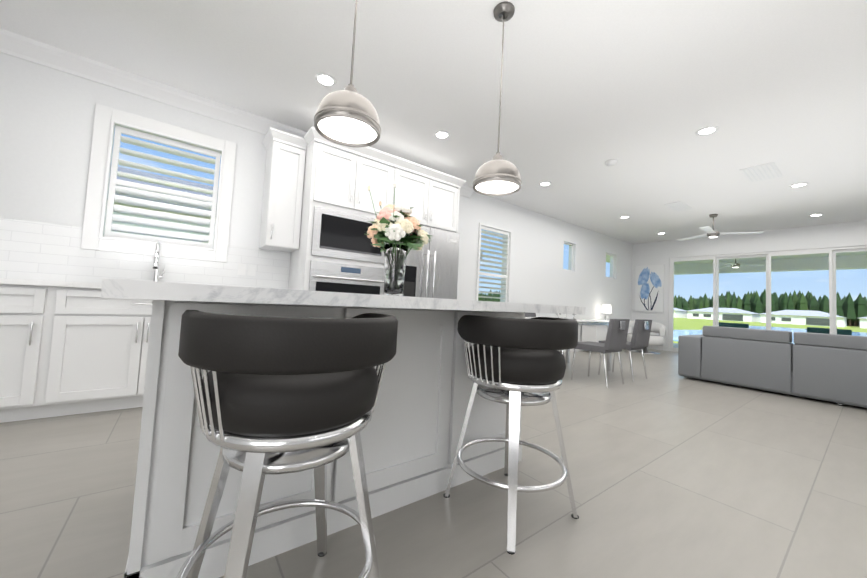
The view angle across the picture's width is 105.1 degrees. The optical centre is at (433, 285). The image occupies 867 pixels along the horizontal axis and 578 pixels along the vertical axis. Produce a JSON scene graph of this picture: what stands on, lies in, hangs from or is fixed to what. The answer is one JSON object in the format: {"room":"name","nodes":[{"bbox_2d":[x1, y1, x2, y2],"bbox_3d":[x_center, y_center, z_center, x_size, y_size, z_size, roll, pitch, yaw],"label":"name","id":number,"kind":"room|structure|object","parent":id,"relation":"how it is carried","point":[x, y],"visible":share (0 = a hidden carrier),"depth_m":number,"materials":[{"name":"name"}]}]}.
{"room":"open-plan kitchen","nodes":[
{"label":"open-plan kitchen","id":0,"kind":"room"},
{"bbox_2d":[0,52,632,341],"bbox_3d":[0.034,-0.203,4.980,13.320,2.720,0.160,5,-4,-37],"label":"wall","id":1,"kind":"structure","parent":0,"point":[47,114],"depth_m":3.33,"materials":[{"name":"paint"}]},
{"bbox_2d":[0,217,290,288],"bbox_3d":[-2.747,-0.238,2.774,2.915,0.451,0.012,5,-4,-37],"label":"backsplash","id":2,"kind":"structure","parent":1,"relation":"attached to","point":[35,250],"depth_m":2.76,"materials":[{"name":"tile"}]},
{"bbox_2d":[81,104,236,262],"bbox_3d":[-2.420,-0.863,3.017,1.010,1.210,0.034,5,-4,-37],"label":"window","id":3,"kind":"structure","parent":1,"relation":"in","point":[106,119],"depth_m":2.89,"materials":[{"name":"white wood"}]},
{"bbox_2d":[103,125,220,248],"bbox_3d":[-2.456,-0.862,3.065,0.806,1.006,0.127,5,-4,-37],"label":"window shutter","id":4,"kind":"object","parent":3,"relation":"attached to","point":[112,207],"visible":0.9,"depth_m":3.02,"materials":[{"name":"white painted wood"}]},
{"bbox_2d":[0,28,473,197],"bbox_3d":[-2.196,-1.704,3.160,7.050,0.134,0.095,5,-4,-37],"label":"crown molding","id":5,"kind":"structure","parent":1,"relation":"attached to","point":[34,51],"depth_m":2.86,"materials":[{"name":"white wood"}]},
{"bbox_2d":[259,127,306,251],"bbox_3d":[-1.575,-0.940,3.425,0.360,1.130,0.397,5,-4,-37],"label":"upper cabinet","id":6,"kind":"object","parent":1,"relation":"attached to","point":[282,194],"visible":1,"depth_m":3.33,"materials":[{"name":"white wood"}]},
{"bbox_2d":[396,163,459,232],"bbox_3d":[-0.253,-1.020,4.283,0.950,0.620,0.619,5,-4,-37],"label":"upper cabinet","id":7,"kind":"object","parent":1,"relation":"attached to","point":[435,202],"depth_m":4.05,"materials":[{"name":"white wood"}]},
{"bbox_2d":[476,223,511,302],"bbox_3d":[0.995,-0.170,5.650,0.800,1.640,0.135,5,-4,-37],"label":"window shutter","id":8,"kind":"object","parent":1,"relation":"attached to","point":[506,268],"visible":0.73,"depth_m":5.65,"materials":[{"name":"white wood"}]},
{"bbox_2d":[564,348,586,352],"bbox_3d":[2.549,1.322,6.743,6.660,0.110,0.015,5,-4,-37],"label":"baseboard","id":9,"kind":"structure","parent":1,"relation":"attached to","point":[571,350],"depth_m":7.05,"materials":[{"name":"white"}]},
{"bbox_2d":[563,242,613,277],"bbox_3d":[3.590,-0.538,7.664,2.358,0.598,0.040,5,-4,-37],"label":"clerestory window","id":10,"kind":"structure","parent":1,"relation":"in","point":[571,261],"depth_m":7.22,"materials":[{"name":"white"}]},
{"bbox_2d":[0,349,866,577],"bbox_3d":[2.178,1.163,1.968,13.320,0.100,7.520,5,-4,-37],"label":"floor","id":11,"kind":"structure","parent":0,"point":[673,473],"depth_m":1.56,"materials":[{"name":"tile"}]},
{"bbox_2d":[0,286,47,422],"bbox_3d":[-3.249,0.402,2.006,1.285,0.880,0.620,5,-4,-37],"label":"base cabinet","id":12,"kind":"object","parent":11,"relation":"on","point":[22,308],"depth_m":2.11,"materials":[{"name":"white wood"}]},
{"bbox_2d":[36,286,152,418],"bbox_3d":[-2.355,0.482,2.678,1.073,0.880,0.620,5,-4,-37],"label":"base cabinet","id":13,"kind":"object","parent":11,"relation":"on","point":[69,348],"depth_m":2.30,"materials":[{"name":"white wood"}]},
{"bbox_2d":[0,278,101,289],"bbox_3d":[-2.571,0.003,2.509,2.912,0.036,0.642,5,-4,-37],"label":"countertop","id":14,"kind":"structure","parent":13,"relation":"on","point":[3,281],"depth_m":2.15,"materials":[{"name":"white stone"}]},
{"bbox_2d":[153,241,164,280],"bbox_3d":[-2.382,-0.185,2.879,0.090,0.395,0.217,5,-4,-37],"label":"faucet","id":15,"kind":"object","parent":14,"relation":"on","point":[156,263],"visible":0.85,"depth_m":2.84,"materials":[{"name":"silver metal"}]},
{"bbox_2d":[176,310,397,577],"bbox_3d":[-0.381,0.502,0.897,0.536,0.853,0.511,5,-4,-41],"label":"stool","id":16,"kind":"object","parent":11,"relation":"on","point":[278,395],"visible":1,"depth_m":0.73,"materials":[{"name":"black leather"}]},
{"bbox_2d":[124,302,524,577],"bbox_3d":[-0.356,0.536,1.741,1.746,0.875,0.717,5,-4,-37],"label":"kitchen island","id":17,"kind":"object","parent":11,"relation":"on","point":[410,433],"depth_m":1.21,"materials":[{"name":"white painted wood"},{"name":"black plastic"}]},
{"bbox_2d":[101,278,584,313],"bbox_3d":[-0.255,0.077,1.662,1.860,0.040,1.095,5,-4,-37],"label":"island countertop","id":18,"kind":"structure","parent":17,"relation":"on","point":[157,291],"depth_m":0.90,"materials":[{"name":"white stone"}]},
{"bbox_2d":[366,182,431,295],"bbox_3d":[-0.188,-0.218,1.695,0.370,0.559,0.338,5,-4,-37],"label":"vase","id":19,"kind":"object","parent":18,"relation":"on","point":[391,225],"visible":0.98,"depth_m":1.63,"materials":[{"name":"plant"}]},
{"bbox_2d":[288,135,395,294],"bbox_3d":[-1.036,-0.181,3.679,0.904,2.435,0.624,5,-4,-37],"label":"tall cabinet","id":20,"kind":"object","parent":11,"relation":"on","point":[336,251],"depth_m":3.39,"materials":[{"name":"white wood"}]},
{"bbox_2d":[394,226,459,298],"bbox_3d":[-0.266,0.203,4.155,0.934,1.795,0.746,5,-4,-37],"label":"fridge","id":21,"kind":"object","parent":11,"relation":"on","point":[431,269],"visible":0.27,"depth_m":3.98,"materials":[{"name":"silver metal"}]},
{"bbox_2d":[443,315,578,554],"bbox_3d":[0.367,0.571,1.510,0.536,0.853,0.511,5,-4,-34],"label":"stool","id":22,"kind":"object","parent":11,"relation":"on","point":[513,364],"visible":1,"depth_m":1.34,"materials":[{"name":"black leather"}]},
{"bbox_2d":[524,312,535,316],"bbox_3d":[1.802,0.883,5.753,0.442,0.811,0.533,5,-4,-37],"label":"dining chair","id":23,"kind":"object","parent":11,"relation":"on","point":[530,314],"visible":0.04,"depth_m":5.95,"materials":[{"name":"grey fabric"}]},
{"bbox_2d":[525,317,611,378],"bbox_3d":[1.965,0.880,4.954,1.500,0.750,0.860,5,-4,-37],"label":"dining table","id":24,"kind":"object","parent":11,"relation":"on","point":[591,322],"visible":0.38,"depth_m":5.02,"materials":[{"name":"white"}]},
{"bbox_2d":[581,325,607,352],"bbox_3d":[3.736,1.160,7.402,1.100,0.620,0.345,5,-4,-37],"label":"console table","id":25,"kind":"object","parent":11,"relation":"on","point":[594,333],"visible":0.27,"depth_m":7.10,"materials":[{"name":"white wood"}]},
{"bbox_2d":[602,305,610,320],"bbox_3d":[3.939,0.656,7.559,0.200,0.420,0.200,5,-4,-37],"label":"table lamp","id":26,"kind":"object","parent":25,"relation":"on","point":[606,309],"visible":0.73,"depth_m":7.50,"materials":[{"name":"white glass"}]},
{"bbox_2d":[571,319,629,387],"bbox_3d":[2.106,0.818,4.190,0.442,0.811,0.533,5,-4,-37],"label":"dining chair","id":27,"kind":"object","parent":11,"relation":"on","point":[616,336],"visible":1,"depth_m":4.02,"materials":[{"name":"grey fabric"}]},
{"bbox_2d":[598,319,651,381],"bbox_3d":[2.664,0.868,4.610,0.442,0.811,0.533,5,-4,-37],"label":"dining chair","id":28,"kind":"object","parent":11,"relation":"on","point":[641,334],"visible":0.79,"depth_m":4.40,"materials":[{"name":"grey fabric"}]},
{"bbox_2d":[627,320,665,354],"bbox_3d":[4.850,1.177,7.612,0.770,0.720,0.800,5,-4,-37],"label":"armchair","id":29,"kind":"object","parent":11,"relation":"on","point":[656,332],"visible":0.52,"depth_m":7.46,"materials":[{"name":"white fabric"}]},
{"bbox_2d":[678,326,866,407],"bbox_3d":[4.780,0.958,3.887,0.980,0.765,2.930,5,-4,-37],"label":"sofa","id":30,"kind":"object","parent":11,"relation":"on","point":[827,367],"visible":1,"depth_m":3.94,"materials":[{"name":"grey fabric"}]},
{"bbox_2d":[0,0,866,243],"bbox_3d":[2.320,-1.660,2.114,13.320,0.120,7.520,5,-4,-37],"label":"ceiling","id":31,"kind":"structure","parent":0,"point":[642,92],"depth_m":2.71,"materials":[{"name":"paint"}]},
{"bbox_2d":[315,73,336,86],"bbox_3d":[-0.906,-1.723,2.790,0.174,0.006,0.174,0,-4,44],"label":"recessed light","id":32,"kind":"object","parent":31,"relation":"in","point":[325,79],"depth_m":2.78,"materials":[{"name":"white"}]},
{"bbox_2d":[314,0,380,146],"bbox_3d":[-0.357,-1.223,1.518,0.294,1.080,0.294,5,-4,-37],"label":"pendant light","id":33,"kind":"object","parent":31,"relation":"hanging from","point":[347,116],"visible":1,"depth_m":1.43,"materials":[{"name":"silver metal"}]},
{"bbox_2d":[434,131,449,138],"bbox_3d":[0.093,-1.631,3.603,0.174,0.006,0.174,2,-3,8],"label":"recessed light","id":34,"kind":"object","parent":31,"relation":"in","point":[438,134],"depth_m":3.60,"materials":[{"name":"white"}]},
{"bbox_2d":[472,1,521,195],"bbox_3d":[0.408,-1.138,2.025,0.294,1.120,0.294,5,-4,-37],"label":"pendant light","id":35,"kind":"object","parent":31,"relation":"hanging from","point":[497,175],"visible":1,"depth_m":1.98,"materials":[{"name":"silver metal"}]},
{"bbox_2d":[539,182,550,185],"bbox_3d":[1.641,-1.488,4.881,0.174,0.006,0.174,0,-4,44],"label":"recessed light","id":36,"kind":"object","parent":31,"relation":"in","point":[542,183],"depth_m":4.87,"materials":[{"name":"white"}]},
{"bbox_2d":[605,159,616,165],"bbox_3d":[2.166,-1.490,4.049,0.130,0.034,0.130,5,-4,-37],"label":"smoke detector","id":37,"kind":"object","parent":31,"relation":"attached to","point":[612,162],"visible":1,"depth_m":4.02,"materials":[{"name":"white plastic"}]},
{"bbox_2d":[664,201,691,210],"bbox_3d":[4.123,-1.324,5.597,0.560,0.010,0.240,5,-4,-37],"label":"ceiling vent","id":38,"kind":"object","parent":31,"relation":"in","point":[676,206],"depth_m":5.57,"materials":[{"name":"white metal"}]},
{"bbox_2d":[696,126,718,135],"bbox_3d":[2.692,-1.518,3.269,0.174,0.006,0.174,1,-3,26],"label":"recessed light","id":39,"kind":"object","parent":31,"relation":"in","point":[711,129],"depth_m":3.26,"materials":[{"name":"white"}]},
{"bbox_2d":[677,214,763,240],"bbox_3d":[4.909,-1.067,5.891,1.107,0.414,1.241,5,-4,-37],"label":"ceiling fan","id":40,"kind":"object","parent":31,"relation":"hanging from","point":[711,232],"visible":1,"depth_m":5.87,"materials":[{"name":"silver metal"}]},
{"bbox_2d":[740,162,782,182],"bbox_3d":[4.100,-1.400,4.153,0.600,0.010,0.300,5,-4,-37],"label":"ceiling vent","id":41,"kind":"object","parent":31,"relation":"in","point":[762,172],"depth_m":4.13,"materials":[{"name":"white metal"}]},
{"bbox_2d":[789,183,808,187],"bbox_3d":[4.914,-1.346,4.465,0.174,0.006,0.174,0,-4,44],"label":"recessed light","id":42,"kind":"object","parent":31,"relation":"in","point":[798,184],"depth_m":4.47,"materials":[{"name":"white"}]},
{"bbox_2d":[631,220,866,350],"bbox_3d":[7.542,0.221,5.923,0.160,2.720,7.360,5,-4,-37],"label":"wall","id":43,"kind":"structure","parent":0,"point":[847,234],"depth_m":7.21,"materials":[{"name":"paint"}]},
{"bbox_2d":[635,265,663,312],"bbox_3d":[5.507,0.086,8.473,0.038,1.190,0.640,5,-4,-37],"label":"artwork","id":44,"kind":"object","parent":43,"relation":"attached to","point":[649,289],"visible":1,"depth_m":8.45,"materials":[{"name":"white fabric"}]},
{"bbox_2d":[647,345,663,350],"bbox_3d":[5.427,1.553,8.430,0.016,0.110,0.720,5,-4,-37],"label":"baseboard","id":45,"kind":"structure","parent":43,"relation":"attached to","point":[654,347],"depth_m":8.27,"materials":[{"name":"white"}]},
{"bbox_2d":[668,245,866,351],"bbox_3d":[6.859,0.453,6.795,0.110,2.277,3.456,5,-4,-37],"label":"door frame","id":46,"kind":"structure","parent":43,"relation":"in","point":[832,252],"depth_m":6.81,"materials":[{"name":"white"}]},
{"label":"outside","id":47,"kind":"structure","parent":0,"visible":0},
{"bbox_2d":[673,318,866,342],"bbox_3d":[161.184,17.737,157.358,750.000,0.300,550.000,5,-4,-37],"label":"ground","id":48,"kind":"structure","parent":47,"point":[690,324],"depth_m":75.12,"materials":[{"name":"green plant"}]},
{"bbox_2d":[104,167,482,258],"bbox_3d":[-8.317,-0.878,10.492,17.800,4.800,9.800,5,-4,-37],"label":"neighbor house","id":49,"kind":"structure","parent":48,"relation":"on","point":[155,176],"depth_m":7.25,"materials":[{"name":"white paint"}]},
{"bbox_2d":[478,289,866,326],"bbox_3d":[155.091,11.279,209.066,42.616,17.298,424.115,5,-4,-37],"label":"tree","id":50,"kind":"object","parent":48,"relation":"on","point":[821,305],"depth_m":166.70,"materials":[{"name":"green plant"}]},
{"bbox_2d":[674,308,686,317],"bbox_3d":[103.004,11.930,153.670,17.200,5.100,21.200,5,-4,-37],"label":"house","id":51,"kind":"structure","parent":48,"relation":"on","point":[679,314],"depth_m":144.59,"materials":[{"name":"white paint"}]},
{"bbox_2d":[687,307,759,321],"bbox_3d":[120.032,11.957,137.701,17.200,5.100,21.200,5,-4,-37],"label":"house","id":52,"kind":"structure","parent":48,"relation":"on","point":[733,314],"depth_m":131.84,"materials":[{"name":"white paint"}]},
{"bbox_2d":[673,326,866,343],"bbox_3d":[54.868,4.945,15.446,67.500,0.100,71.000,5,-4,-37],"label":"lake","id":53,"kind":"structure","parent":48,"relation":"on","point":[684,332],"depth_m":40.47,"materials":[{"name":"liquid"}]},
{"bbox_2d":[760,310,846,326],"bbox_3d":[130.383,11.424,117.333,17.200,5.100,20.200,5,-4,-37],"label":"house","id":54,"kind":"structure","parent":48,"relation":"on","point":[794,317],"depth_m":112.85,"materials":[{"name":"white paint"}]},
{"bbox_2d":[858,317,866,327],"bbox_3d":[146.810,11.463,102.162,17.200,5.100,20.200,5,-4,-37],"label":"house","id":55,"kind":"structure","parent":48,"relation":"on","point":[863,323],"depth_m":104.38,"materials":[{"name":"white paint"}]},
{"bbox_3d":[7.966,1.965,7.821,3.040,0.480,7.200,5,-4,-37],"label":"floor","id":56,"kind":"structure","parent":48,"relation":"on","visible":0},
{"bbox_2d":[702,322,748,334],"bbox_3d":[7.025,1.292,7.935,0.760,0.780,0.810,5,-4,-37],"label":"outdoor chair","id":57,"kind":"object","parent":56,"relation":"on","point":[735,325],"depth_m":8.02,"materials":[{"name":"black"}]},
{"bbox_2d":[807,327,851,334],"bbox_3d":[8.605,1.335,7.246,0.760,0.780,0.810,5,-4,-37],"label":"outdoor chair","id":58,"kind":"object","parent":56,"relation":"on","point":[827,331],"depth_m":7.41,"materials":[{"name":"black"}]},
{"bbox_3d":[9.173,0.569,8.750,0.300,2.520,7.100,5,-4,-37],"label":"column","id":59,"kind":"structure","parent":56,"relation":"on","visible":0},
{"bbox_2d":[674,255,866,274],"bbox_3d":[9.308,-0.531,8.867,0.300,0.300,7.600,5,-4,-37],"label":"beam","id":60,"kind":"structure","parent":59,"relation":"on","point":[784,264],"depth_m":8.75,"materials":[{"name":"paint"}]},
{"bbox_2d":[606,251,866,264],"bbox_3d":[8.229,-0.877,8.058,3.340,0.200,7.600,5,-4,-37],"label":"roof","id":61,"kind":"structure","parent":60,"relation":"on","point":[774,257],"depth_m":8.65,"materials":[{"name":"paint"}]},
{"bbox_2d":[720,259,765,267],"bbox_3d":[7.671,-0.619,8.403,1.027,0.334,1.092,5,-4,-37],"label":"fan","id":62,"kind":"object","parent":61,"relation":"hanging from","point":[733,265],"depth_m":8.40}
]}

